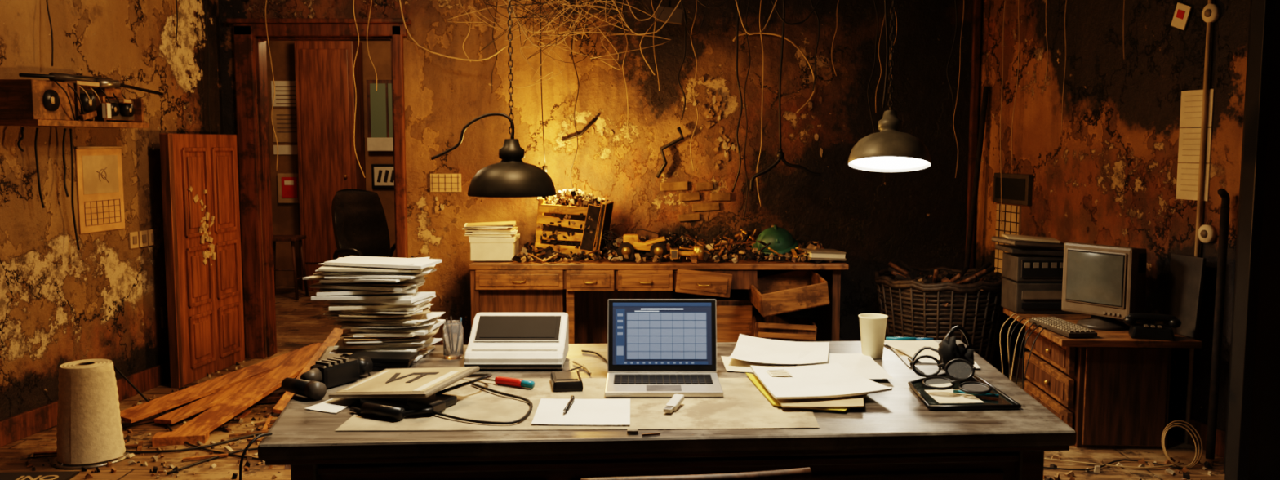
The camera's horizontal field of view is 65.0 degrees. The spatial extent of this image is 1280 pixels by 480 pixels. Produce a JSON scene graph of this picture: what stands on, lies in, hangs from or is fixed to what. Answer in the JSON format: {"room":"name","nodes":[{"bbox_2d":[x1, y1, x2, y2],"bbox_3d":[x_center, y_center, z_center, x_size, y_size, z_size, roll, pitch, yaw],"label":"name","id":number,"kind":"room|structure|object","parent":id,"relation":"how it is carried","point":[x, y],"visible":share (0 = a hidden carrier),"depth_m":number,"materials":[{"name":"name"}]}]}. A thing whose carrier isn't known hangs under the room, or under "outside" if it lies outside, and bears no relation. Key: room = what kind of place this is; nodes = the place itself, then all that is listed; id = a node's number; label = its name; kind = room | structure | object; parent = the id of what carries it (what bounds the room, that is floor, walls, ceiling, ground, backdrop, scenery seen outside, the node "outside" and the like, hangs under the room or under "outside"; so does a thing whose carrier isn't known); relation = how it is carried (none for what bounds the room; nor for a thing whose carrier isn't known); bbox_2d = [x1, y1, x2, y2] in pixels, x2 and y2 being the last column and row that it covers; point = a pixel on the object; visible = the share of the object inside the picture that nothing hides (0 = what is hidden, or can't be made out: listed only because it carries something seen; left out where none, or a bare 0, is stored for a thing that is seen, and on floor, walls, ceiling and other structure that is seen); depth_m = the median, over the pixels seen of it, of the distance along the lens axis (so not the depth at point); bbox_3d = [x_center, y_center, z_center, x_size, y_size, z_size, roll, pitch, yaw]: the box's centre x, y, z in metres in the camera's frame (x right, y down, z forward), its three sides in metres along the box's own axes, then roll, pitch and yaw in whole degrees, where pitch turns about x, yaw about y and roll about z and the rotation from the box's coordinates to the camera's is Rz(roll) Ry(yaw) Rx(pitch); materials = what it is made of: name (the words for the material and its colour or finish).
{"room":"abandoned office","nodes":[
{"label":"abandoned office","id":0,"kind":"room"},
{"bbox_2d":[0,0,223,420],"bbox_3d":[-3.644,-0.250,3.015,0.148,3.000,8.364,1,6,8],"label":"wall","id":1,"kind":"structure","parent":0,"point":[60,303],"depth_m":5.75,"materials":[{"name":"paint"}]},
{"bbox_2d":[0,72,163,128],"bbox_3d":[-3.052,-0.771,5.597,0.245,0.282,1.138,1,6,8],"label":"wall shelf","id":2,"kind":"object","parent":1,"relation":"attached to","point":[64,100],"visible":1,"depth_m":5.32,"materials":[{"name":"brown wood"}]},
{"bbox_2d":[0,361,170,447],"bbox_3d":[-3.552,1.174,3.197,0.020,0.130,8.233,1,6,8],"label":"baseboard","id":3,"kind":"structure","parent":1,"relation":"attached to","point":[15,428],"depth_m":5.45,"materials":[{"name":"brown wood"}]},
{"bbox_2d":[75,146,124,233],"bbox_3d":[-3.134,-0.298,5.848,0.017,0.493,0.386,1,6,8],"label":"wall calendar","id":4,"kind":"object","parent":1,"relation":"attached to","point":[99,169],"visible":1,"depth_m":5.83,"materials":[{"name":"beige paper"}]},
{"bbox_2d":[128,229,156,248],"bbox_3d":[-3.085,-0.008,6.220,0.017,0.100,0.270,1,6,8],"label":"wall outlet","id":5,"kind":"object","parent":1,"relation":"attached to","point":[146,238],"visible":1,"depth_m":6.21,"materials":[{"name":"beige plastic"}]},
{"bbox_2d":[159,133,244,387],"bbox_3d":[-2.881,0.100,6.682,0.068,1.600,0.840,1,6,7],"label":"door","id":6,"kind":"structure","parent":1,"relation":"in","point":[199,172],"depth_m":6.58,"materials":[{"name":"red wood"}]},
{"bbox_2d":[266,40,395,285],"bbox_3d":[-2.700,-1.002,10.829,3.400,3.000,0.150,0,6,0],"label":"wall","id":7,"kind":"structure","parent":0,"point":[285,216],"depth_m":10.77,"materials":[{"name":"paint"}]},
{"bbox_2d":[271,80,297,154],"bbox_3d":[-3.770,-1.303,10.713,0.300,0.780,0.014,0,6,0],"label":"notices","id":8,"kind":"object","parent":7,"relation":"attached to","point":[284,121],"visible":0.9,"depth_m":10.71,"materials":[{"name":"white paper"}]},
{"bbox_2d":[277,173,299,203],"bbox_3d":[-3.750,-0.554,10.764,0.260,0.320,0.055,0,6,0],"label":"framed picture","id":9,"kind":"object","parent":7,"relation":"attached to","point":[287,183],"visible":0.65,"depth_m":10.74,"materials":[{"name":"red paper"}]},
{"bbox_2d":[366,80,393,151],"bbox_3d":[-2.680,-1.323,10.665,0.440,0.750,0.105,0,6,0],"label":"window","id":10,"kind":"structure","parent":7,"relation":"in","point":[379,102],"depth_m":10.65,"materials":[{"name":"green glass"}]},
{"bbox_2d":[371,164,394,188],"bbox_3d":[-2.700,-0.683,10.747,0.340,0.260,0.044,0,6,0],"label":"framed sign","id":11,"kind":"object","parent":7,"relation":"attached to","point":[382,175],"visible":0.62,"depth_m":10.73,"materials":[{"name":"white paper"}]},
{"bbox_2d":[217,0,973,357],"bbox_3d":[-0.250,-0.653,7.196,5.700,3.000,0.150,0,6,0],"label":"wall","id":12,"kind":"structure","parent":0,"point":[916,218],"depth_m":7.10,"materials":[{"name":"paint"}]},
{"bbox_2d":[226,17,411,358],"bbox_3d":[-2.230,-0.349,7.176,1.260,2.400,0.248,0,6,0],"label":"trim","id":13,"kind":"structure","parent":12,"relation":"attached to","point":[245,29],"depth_m":7.08,"materials":[{"name":"brown wood"}]},
{"bbox_2d":[430,173,461,191],"bbox_3d":[-1.380,-0.406,7.134,0.220,0.130,0.016,0,6,0],"label":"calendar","id":14,"kind":"object","parent":12,"relation":"attached to","point":[438,182],"visible":1,"depth_m":7.13,"materials":[{"name":"beige paper"}]},
{"bbox_2d":[422,75,822,213],"bbox_3d":[-0.124,-0.671,7.110,2.838,0.971,0.015,0,6,0],"label":"flakes","id":15,"kind":"object","parent":12,"relation":"attached to","point":[717,96],"visible":0.98,"depth_m":7.10,"materials":[{"name":"brown paint"}]},
{"bbox_2d":[431,339,861,345],"bbox_3d":[0.360,0.784,7.248,4.000,0.130,0.020,0,6,0],"label":"baseboard","id":16,"kind":"structure","parent":12,"relation":"attached to","point":[465,341],"depth_m":7.23,"materials":[{"name":"brown wood"}]},
{"bbox_2d":[659,181,730,221],"bbox_3d":[0.393,-0.273,7.146,0.503,0.286,0.018,0,6,0],"label":"bricks","id":17,"kind":"object","parent":12,"relation":"attached to","point":[664,186],"visible":1,"depth_m":7.13},
{"bbox_2d":[964,0,982,268],"bbox_3d":[2.350,-0.643,7.091,0.050,3.000,0.050,0,6,0],"label":"trim","id":18,"kind":"structure","parent":12,"relation":"attached to","point":[977,4],"depth_m":7.04,"materials":[{"name":"brown wood"}]},
{"bbox_2d":[0,285,1224,479],"bbox_3d":[0.000,1.115,5.005,9.200,0.100,12.150,0,6,0],"label":"floor","id":19,"kind":"structure","parent":0,"point":[302,322],"depth_m":5.02,"materials":[{"name":"brown wood"}]},
{"bbox_2d":[0,471,79,479],"bbox_3d":[-2.800,1.097,4.596,0.360,0.013,0.200,0,6,-4],"label":"sign card","id":20,"kind":"object","parent":19,"relation":"on","point":[62,475],"visible":1,"depth_m":4.64,"materials":[{"name":"black plastic"}]},
{"bbox_2d":[50,358,130,470],"bbox_3d":[-2.690,0.836,4.903,0.344,0.475,0.344,0,6,0],"label":"thread spool","id":21,"kind":"object","parent":19,"relation":"on","point":[90,434],"visible":1,"depth_m":4.79,"materials":[{"name":"cardboard"}]},
{"bbox_2d":[113,364,267,474],"bbox_3d":[-2.105,0.884,5.293,1.727,0.303,1.310,0,6,-4],"label":"floor cables","id":22,"kind":"object","parent":19,"relation":"on","point":[202,447],"visible":0.45,"depth_m":5.03,"materials":[{"name":"black rubber"}]},
{"bbox_2d":[120,328,344,446],"bbox_3d":[-2.266,0.812,6.004,0.867,0.323,1.786,3,6,29],"label":"planks","id":23,"kind":"object","parent":19,"relation":"on","point":[235,392],"visible":0.62,"depth_m":5.75,"materials":[{"name":"orange wood"}]},
{"bbox_2d":[272,235,308,300],"bbox_3d":[-3.550,0.273,10.022,0.371,0.619,0.331,0,6,0],"label":"wooden stool","id":24,"kind":"object","parent":19,"relation":"on","point":[292,238],"visible":0.59,"depth_m":9.92,"materials":[{"name":"brown wood"}]},
{"bbox_2d":[293,40,365,290],"bbox_3d":[-3.240,-0.774,10.544,0.600,2.600,0.420,0,6,0],"label":"door","id":25,"kind":"structure","parent":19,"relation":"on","point":[328,164],"depth_m":10.36,"materials":[{"name":"red wood"}]},
{"bbox_2d":[331,189,395,259],"bbox_3d":[-2.104,0.189,7.992,0.678,1.172,0.714,0,6,0],"label":"office chair","id":26,"kind":"object","parent":19,"relation":"on","point":[359,222],"visible":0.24,"depth_m":8.11,"materials":[{"name":"black leather"}]},
{"bbox_2d":[25,360,1213,479],"bbox_3d":[-0.131,0.985,5.775,5.764,0.058,2.681,0,6,0],"label":"rubble","id":27,"kind":"object","parent":19,"relation":"on","point":[1207,464],"visible":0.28,"depth_m":4.91,"materials":[{"name":"brown wood"}]},
{"bbox_2d":[469,251,848,343],"bbox_3d":[0.120,0.514,6.700,2.420,0.772,0.961,0,6,0],"label":"workbench","id":28,"kind":"object","parent":19,"relation":"on","point":[582,289],"visible":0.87,"depth_m":6.42,"materials":[{"name":"brown wood"}]},
{"bbox_2d":[462,221,519,261],"bbox_3d":[-0.989,0.004,6.651,0.367,0.237,0.310,0,6,0],"label":"box","id":29,"kind":"object","parent":28,"relation":"on","point":[489,241],"visible":0.98,"depth_m":6.51,"materials":[{"name":"white paper"}]},
{"bbox_2d":[534,187,613,260],"bbox_3d":[-0.451,-0.117,6.770,0.508,0.472,0.369,1,6,7],"label":"crate","id":30,"kind":"object","parent":28,"relation":"on","point":[574,214],"visible":0.95,"depth_m":6.62,"materials":[{"name":"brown wood"}]},
{"bbox_2d":[511,226,834,263],"bbox_3d":[0.231,0.023,6.744,2.124,0.244,0.751,0,6,0],"label":"debris pile","id":31,"kind":"object","parent":28,"relation":"on","point":[548,254],"visible":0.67,"depth_m":6.60,"materials":[{"name":"wood"}]},
{"bbox_2d":[617,234,666,259],"bbox_3d":[0.015,0.043,6.562,0.319,0.154,0.145,0,6,0],"label":"toy truck","id":32,"kind":"object","parent":31,"relation":"on","point":[630,242],"visible":1,"depth_m":6.50,"materials":[{"name":"yellow plastic"}]},
{"bbox_2d":[670,245,710,259],"bbox_3d":[0.325,0.078,6.492,0.260,0.080,0.120,0,6,0],"label":"tool","id":33,"kind":"object","parent":31,"relation":"on","point":[699,251],"visible":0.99,"depth_m":6.45,"materials":[{"name":"yellow metal"}]},
{"bbox_2d":[751,224,798,255],"bbox_3d":[0.901,-0.006,6.692,0.309,0.194,0.302,0,6,0],"label":"helmet","id":34,"kind":"object","parent":31,"relation":"on","point":[781,240],"visible":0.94,"depth_m":6.60,"materials":[{"name":"green metal"}]},
{"bbox_2d":[800,248,846,261],"bbox_3d":[1.190,0.093,6.539,0.240,0.068,0.200,-1,6,-12],"label":"book","id":35,"kind":"object","parent":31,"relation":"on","point":[820,254],"visible":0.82,"depth_m":6.45,"materials":[{"name":"beige paper"}]},
{"bbox_2d":[257,339,1076,479],"bbox_3d":[0.069,0.844,3.388,2.530,0.750,1.310,0,6,-3],"label":"wooden desk","id":36,"kind":"object","parent":19,"relation":"on","point":[895,435],"visible":0.62,"depth_m":2.77,"materials":[{"name":"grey wood"}]},
{"bbox_2d":[239,432,272,479],"bbox_3d":[-1.071,0.896,2.720,0.119,0.760,0.131,2,6,22],"label":"cable","id":37,"kind":"object","parent":36,"relation":"hanging from","point":[256,437],"visible":1,"depth_m":2.64,"materials":[{"name":"black rubber"}]},
{"bbox_2d":[281,377,326,399],"bbox_3d":[-1.056,0.462,3.143,0.159,0.055,0.056,4,7,34],"label":"torch","id":38,"kind":"object","parent":36,"relation":"on","point":[315,390],"visible":1,"depth_m":3.11,"materials":[{"name":"black plastic"}]},
{"bbox_2d":[305,398,355,413],"bbox_3d":[-0.915,0.497,3.042,0.121,0.003,0.167,2,6,22],"label":"loose paper","id":39,"kind":"object","parent":36,"relation":"on","point":[333,405],"visible":0.92,"depth_m":3.03,"materials":[{"name":"white paper"}]},
{"bbox_2d":[300,355,373,388],"bbox_3d":[-1.028,0.430,3.318,0.140,0.082,0.270,3,6,30],"label":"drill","id":40,"kind":"object","parent":36,"relation":"on","point":[336,371],"visible":0.88,"depth_m":3.27,"materials":[{"name":"black plastic"}]},
{"bbox_2d":[302,255,445,361],"bbox_3d":[-0.986,0.253,3.753,0.489,0.365,0.358,0,6,0],"label":"paper stack","id":41,"kind":"object","parent":36,"relation":"on","point":[377,304],"visible":0.98,"depth_m":3.65,"materials":[{"name":"white paper"}]},
{"bbox_2d":[346,351,418,370],"bbox_3d":[-0.921,0.427,3.547,0.259,0.043,0.143,0,6,0],"label":"notebooks","id":42,"kind":"object","parent":36,"relation":"on","point":[381,361],"visible":0.65,"depth_m":3.50,"materials":[{"name":"paper"}]},
{"bbox_2d":[443,315,463,359],"bbox_3d":[-0.690,0.360,3.712,0.074,0.150,0.074,0,6,0],"label":"glass jar","id":43,"kind":"object","parent":36,"relation":"on","point":[453,330],"visible":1,"depth_m":3.68,"materials":[{"name":"clear glass"}]},
{"bbox_2d":[463,312,568,369],"bbox_3d":[-0.440,0.363,3.630,0.345,0.160,0.303,0,6,0],"label":"electronic device","id":44,"kind":"object","parent":36,"relation":"on","point":[497,340],"visible":0.94,"depth_m":3.58,"materials":[{"name":"white plastic"}]},
{"bbox_2d":[334,377,819,431],"bbox_3d":[-0.155,0.495,3.077,1.370,0.002,0.630,0,6,0],"label":"desk mat","id":45,"kind":"object","parent":36,"relation":"on","point":[742,405],"visible":0.64,"depth_m":2.95,"materials":[{"name":"paper"}]},
{"bbox_2d":[349,371,533,424],"bbox_3d":[-0.617,0.463,3.127,0.596,0.055,0.635,0,6,0],"label":"gadget","id":46,"kind":"object","parent":45,"relation":"on","point":[397,409],"visible":0.71,"depth_m":2.94,"materials":[{"name":"black plastic"}]},
{"bbox_2d":[328,366,479,398],"bbox_3d":[-0.725,0.439,3.096,0.381,0.085,0.269,3,6,27],"label":"book","id":47,"kind":"object","parent":46,"relation":"on","point":[392,383],"visible":1,"depth_m":3.06,"materials":[{"name":"beige paper"}]},
{"bbox_2d":[483,376,534,388],"bbox_3d":[-0.437,0.462,3.282,0.210,0.026,0.027,3,6,29],"label":"screwdriver","id":48,"kind":"object","parent":45,"relation":"on","point":[521,383],"visible":0.94,"depth_m":3.26,"materials":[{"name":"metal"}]},
{"bbox_2d":[550,364,584,391],"bbox_3d":[-0.240,0.449,3.375,0.117,0.036,0.369,0,6,0],"label":"power adapter","id":49,"kind":"object","parent":45,"relation":"on","point":[571,380],"visible":1,"depth_m":3.21,"materials":[{"name":"plastic"}]},
{"bbox_2d":[531,398,630,425],"bbox_3d":[-0.167,0.504,2.952,0.277,0.004,0.290,0,6,0],"label":"sheet","id":50,"kind":"object","parent":45,"relation":"on","point":[549,411],"visible":0.96,"depth_m":2.95,"materials":[{"name":"white paper"}]},
{"bbox_2d":[563,395,574,413],"bbox_3d":[-0.212,0.492,3.002,0.016,0.012,0.179,0,6,4],"label":"pen","id":51,"kind":"object","parent":50,"relation":"on","point":[572,397],"visible":1,"depth_m":2.99,"materials":[{"name":"black plastic"}]},
{"bbox_2d":[604,299,723,396],"bbox_3d":[0.075,0.345,3.272,0.370,0.257,0.329,0,6,0],"label":"laptop","id":52,"kind":"object","parent":45,"relation":"on","point":[656,348],"visible":1,"depth_m":3.39,"materials":[{"name":"metal"}]},
{"bbox_2d":[663,394,684,413],"bbox_3d":[0.100,0.487,2.990,0.032,0.027,0.133,2,6,18],"label":"stick","id":53,"kind":"object","parent":45,"relation":"on","point":[674,402],"visible":1,"depth_m":2.98,"materials":[{"name":"white plastic"}]},
{"bbox_2d":[572,350,607,373],"bbox_3d":[-0.181,0.438,3.629,0.127,0.008,0.372,-2,6,-16],"label":"cable","id":54,"kind":"object","parent":36,"relation":"on","point":[585,351],"visible":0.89,"depth_m":3.65,"materials":[{"name":"plastic"}]},
{"bbox_2d":[626,429,660,435],"bbox_3d":[0.007,0.524,2.730,0.092,0.010,0.032,2,6,18],"label":"chip","id":55,"kind":"object","parent":36,"relation":"on","point":[628,431],"visible":1,"depth_m":2.73,"materials":[{"name":"brown wood"}]},
{"bbox_2d":[720,355,796,372],"bbox_3d":[0.427,0.446,3.574,0.306,0.005,0.235,1,6,11],"label":"loose paper","id":56,"kind":"object","parent":36,"relation":"on","point":[731,364],"visible":0.52,"depth_m":3.58,"materials":[{"name":"white paper"}]},
{"bbox_2d":[728,333,829,364],"bbox_3d":[0.528,0.410,3.758,0.353,0.029,0.478,1,6,11],"label":"loose paper","id":57,"kind":"object","parent":36,"relation":"on","point":[750,348],"visible":1,"depth_m":3.78,"materials":[{"name":"white paper"}]},
{"bbox_2d":[746,362,892,412],"bbox_3d":[0.570,0.464,3.190,0.382,0.036,0.506,-1,6,-7],"label":"folder","id":58,"kind":"object","parent":36,"relation":"on","point":[833,387],"visible":1,"depth_m":3.16,"materials":[{"name":"white paper"}]},
{"bbox_2d":[795,350,893,378],"bbox_3d":[0.698,0.441,3.541,0.335,0.014,0.408,1,6,7],"label":"loose paper","id":59,"kind":"object","parent":36,"relation":"on","point":[862,365],"visible":0.55,"depth_m":3.58,"materials":[{"name":"white paper"}]},
{"bbox_2d":[858,313,888,359],"bbox_3d":[0.860,0.356,3.711,0.107,0.155,0.107,0,6,0],"label":"paper cup","id":60,"kind":"object","parent":36,"relation":"on","point":[873,326],"visible":0.96,"depth_m":3.68,"materials":[{"name":"beige paper"}]},
{"bbox_2d":[885,337,933,340],"bbox_3d":[1.078,0.397,4.013,0.186,0.017,0.017,0,6,2],"label":"marker","id":61,"kind":"object","parent":36,"relation":"on","point":[886,338],"visible":0.83,"depth_m":4.00,"materials":[{"name":"plastic"}]},
{"bbox_2d":[889,346,980,368],"bbox_3d":[1.083,0.431,3.711,0.283,0.007,0.379,1,6,8],"label":"loose paper","id":62,"kind":"object","parent":36,"relation":"on","point":[904,357],"visible":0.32,"depth_m":3.71,"materials":[{"name":"white paper"}]},
{"bbox_2d":[884,340,939,359],"bbox_3d":[1.078,0.415,3.811,0.207,0.006,0.383,-1,6,-7],"label":"loose paper","id":63,"kind":"object","parent":62,"relation":"on","point":[909,348],"visible":0.58,"depth_m":3.88,"materials":[{"name":"white paper"}]},
{"bbox_2d":[907,373,1021,409],"bbox_3d":[0.995,0.470,3.229,0.282,0.022,0.510,0,6,0],"label":"clipboard","id":64,"kind":"object","parent":36,"relation":"on","point":[953,398],"visible":0.8,"depth_m":3.08,"materials":[{"name":"black plastic"}]},
{"bbox_2d":[909,325,974,381],"bbox_3d":[1.001,0.379,3.314,0.211,0.193,0.122,0,6,0],"label":"headset","id":65,"kind":"object","parent":64,"relation":"on","point":[948,350],"visible":0.58,"depth_m":3.29,"materials":[{"name":"black plastic"}]},
{"bbox_2d":[907,355,991,394],"bbox_3d":[0.976,0.414,3.220,0.202,0.084,0.337,0,6,0],"label":"goggles","id":66,"kind":"object","parent":64,"relation":"on","point":[958,370],"visible":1,"depth_m":3.17,"materials":[{"name":"black plastic"}]},
{"bbox_2d":[580,466,812,479],"bbox_3d":[0.130,0.908,2.529,0.536,0.793,0.452,0,6,0],"label":"dining chair","id":67,"kind":"object","parent":19,"relation":"on","point":[801,473],"visible":1,"depth_m":2.30,"materials":[{"name":"brown wood"}]},
{"bbox_2d":[874,259,1007,364],"bbox_3d":[1.960,0.531,6.581,0.839,0.764,0.840,3,6,25],"label":"wicker basket","id":68,"kind":"object","parent":19,"relation":"on","point":[917,302],"visible":0.74,"depth_m":6.28,"materials":[{"name":"brown wicker"}]},
{"bbox_2d":[964,86,989,269],"bbox_3d":[2.312,-0.098,7.013,0.182,1.933,0.033,1,6,8],"label":"leaning pole","id":69,"kind":"object","parent":19,"relation":"on","point":[985,93],"visible":0.65,"depth_m":6.96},
{"bbox_2d":[1003,307,1202,449],"bbox_3d":[2.405,0.733,5.430,0.669,0.580,1.030,0,6,0],"label":"table","id":70,"kind":"object","parent":19,"relation":"on","point":[1112,388],"visible":0.76,"depth_m":5.06,"materials":[{"name":"brown wood"}]},
{"bbox_2d":[1000,313,1047,390],"bbox_3d":[1.985,0.725,5.309,0.203,0.582,0.576,0,6,0],"label":"cable","id":71,"kind":"object","parent":70,"relation":"hanging from","point":[1010,376],"visible":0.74,"depth_m":5.30,"materials":[{"name":"plastic"}]},
{"bbox_2d":[991,233,1074,313],"bbox_3d":[2.252,0.189,5.755,0.416,0.431,0.315,0,6,0],"label":"case","id":72,"kind":"object","parent":70,"relation":"on","point":[1033,265],"visible":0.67,"depth_m":5.65,"materials":[{"name":"black plastic"}]},
{"bbox_2d":[1028,316,1097,337],"bbox_3d":[2.170,0.445,5.167,0.150,0.031,0.420,0,6,-5],"label":"keyboard","id":73,"kind":"object","parent":70,"relation":"on","point":[1061,326],"visible":1,"depth_m":5.09,"materials":[{"name":"beige plastic"}]},
{"bbox_2d":[1061,241,1146,330],"bbox_3d":[2.476,0.236,5.297,0.350,0.435,0.380,-4,7,-35],"label":"monitor","id":74,"kind":"object","parent":70,"relation":"on","point":[1107,283],"visible":0.97,"depth_m":5.18,"materials":[{"name":"black plastic"}]},
{"bbox_2d":[1123,312,1181,340],"bbox_3d":[2.540,0.425,4.984,0.260,0.119,0.137,2,6,20],"label":"desk telephone","id":75,"kind":"object","parent":70,"relation":"on","point":[1137,331],"visible":1,"depth_m":4.95,"materials":[{"name":"black plastic"}]},
{"bbox_2d":[1163,253,1206,337],"bbox_3d":[2.735,0.277,5.050,0.047,0.400,0.220,-1,6,-12],"label":"flat panel","id":76,"kind":"object","parent":70,"relation":"on","point":[1186,273],"visible":0.8,"depth_m":5.02,"materials":[{"name":"black plastic"}]},
{"bbox_2d":[1043,420,1202,471],"bbox_3d":[2.250,0.985,4.798,0.899,0.214,0.192,0,6,4],"label":"coiled cable","id":77,"kind":"object","parent":19,"relation":"on","point":[1166,430],"visible":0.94,"depth_m":4.80,"materials":[{"name":"rubber"}]},
{"bbox_2d":[1205,188,1230,459],"bbox_3d":[2.792,0.405,4.863,0.055,1.306,0.178,3,6,30],"label":"pole","id":78,"kind":"object","parent":19,"relation":"on","point":[1224,209],"visible":1,"depth_m":4.85,"materials":[{"name":"black metal"}]},
{"bbox_2d":[639,0,683,75],"bbox_3d":[0.146,-1.614,6.756,0.299,1.002,0.060,0,6,0],"label":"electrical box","id":79,"kind":"object","parent":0,"point":[677,17],"depth_m":6.74,"materials":[{"name":"brown metal"}]},
{"bbox_2d":[973,0,1250,431],"bbox_3d":[3.346,-0.250,3.013,0.164,3.000,8.476,-1,6,-12],"label":"wall","id":80,"kind":"structure","parent":0,"point":[1109,177],"depth_m":5.60,"materials":[{"name":"paint"}]},
{"bbox_2d":[994,204,1022,273],"bbox_3d":[2.467,0.054,6.746,0.018,0.580,0.270,-1,6,-12],"label":"wall panel","id":81,"kind":"object","parent":80,"relation":"attached to","point":[1011,224],"visible":0.39,"depth_m":6.75,"materials":[{"name":"beige paper"}]},
{"bbox_2d":[993,173,1032,205],"bbox_3d":[2.468,-0.340,6.662,0.034,0.200,0.404,-1,6,-12],"label":"notice board","id":82,"kind":"object","parent":80,"relation":"attached to","point":[1016,188],"visible":1,"depth_m":6.62,"materials":[{"name":"black plastic"}]},
{"bbox_2d":[991,348,1225,457],"bbox_3d":[2.651,0.907,5.974,0.020,0.130,2.541,-1,6,-12],"label":"baseboard","id":83,"kind":"structure","parent":80,"relation":"attached to","point":[1177,433],"depth_m":5.22,"materials":[{"name":"brown wood"}]},
{"bbox_2d":[1184,0,1221,444],"bbox_3d":[2.825,-0.441,5.002,0.040,3.000,0.142,-1,6,-12],"label":"conduit","id":84,"kind":"object","parent":80,"relation":"attached to","point":[1211,14],"visible":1,"depth_m":5.02,"materials":[{"name":"beige metal"}]},
{"bbox_2d":[1223,0,1279,479],"bbox_3d":[2.908,-0.390,4.468,0.445,3.000,0.190,0,6,0],"label":"trim","id":85,"kind":"structure","parent":80,"relation":"attached to","point":[1252,433],"depth_m":4.46,"materials":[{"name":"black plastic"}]},
{"bbox_3d":[0.000,-1.970,4.708,9.200,0.100,12.150,0,6,0],"label":"ceiling","id":86,"kind":"structure","parent":0,"visible":0},
{"bbox_2d":[431,0,555,197],"bbox_3d":[-0.717,-1.108,5.152,0.584,1.754,0.455,3,6,32],"label":"pendant lamp","id":87,"kind":"object","parent":86,"relation":"hanging from","point":[511,177],"visible":1,"depth_m":5.07,"materials":[{"name":"metal"}]},
{"bbox_2d":[540,0,547,173],"bbox_3d":[-0.640,-1.230,6.693,0.070,1.755,0.068,0,6,0],"label":"cable","id":88,"kind":"object","parent":86,"relation":"hanging from","point":[544,167],"visible":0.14,"depth_m":6.73,"materials":[{"name":"brown"}]},
{"bbox_2d":[17,0,1124,249],"bbox_3d":[-0.321,-1.035,6.208,5.887,2.052,1.806,0,6,-4],"label":"wires","id":89,"kind":"object","parent":86,"relation":"hanging from","point":[663,166],"visible":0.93,"depth_m":6.90,"materials":[{"name":"brown plastic"}]},
{"bbox_2d":[446,0,820,104],"bbox_3d":[-0.033,-1.477,6.345,2.722,1.233,0.545,0,6,3],"label":"wires","id":90,"kind":"object","parent":86,"relation":"attached to","point":[556,2],"visible":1,"depth_m":6.35,"materials":[{"name":"brown plastic"}]},
{"bbox_2d":[749,0,820,191],"bbox_3d":[0.974,-1.214,6.664,0.475,1.780,0.053,0,6,0],"label":"hanging wire","id":91,"kind":"object","parent":86,"relation":"hanging from","point":[780,155],"visible":0.99,"depth_m":6.71,"materials":[{"name":"black metal"}]},
{"bbox_2d":[848,0,931,172],"bbox_3d":[1.287,-1.149,5.115,0.419,1.615,0.411,0,6,0],"label":"pendant lamp","id":92,"kind":"object","parent":86,"relation":"hanging from","point":[890,149],"visible":1,"depth_m":5.13,"materials":[{"name":"grey metal"}]}
]}

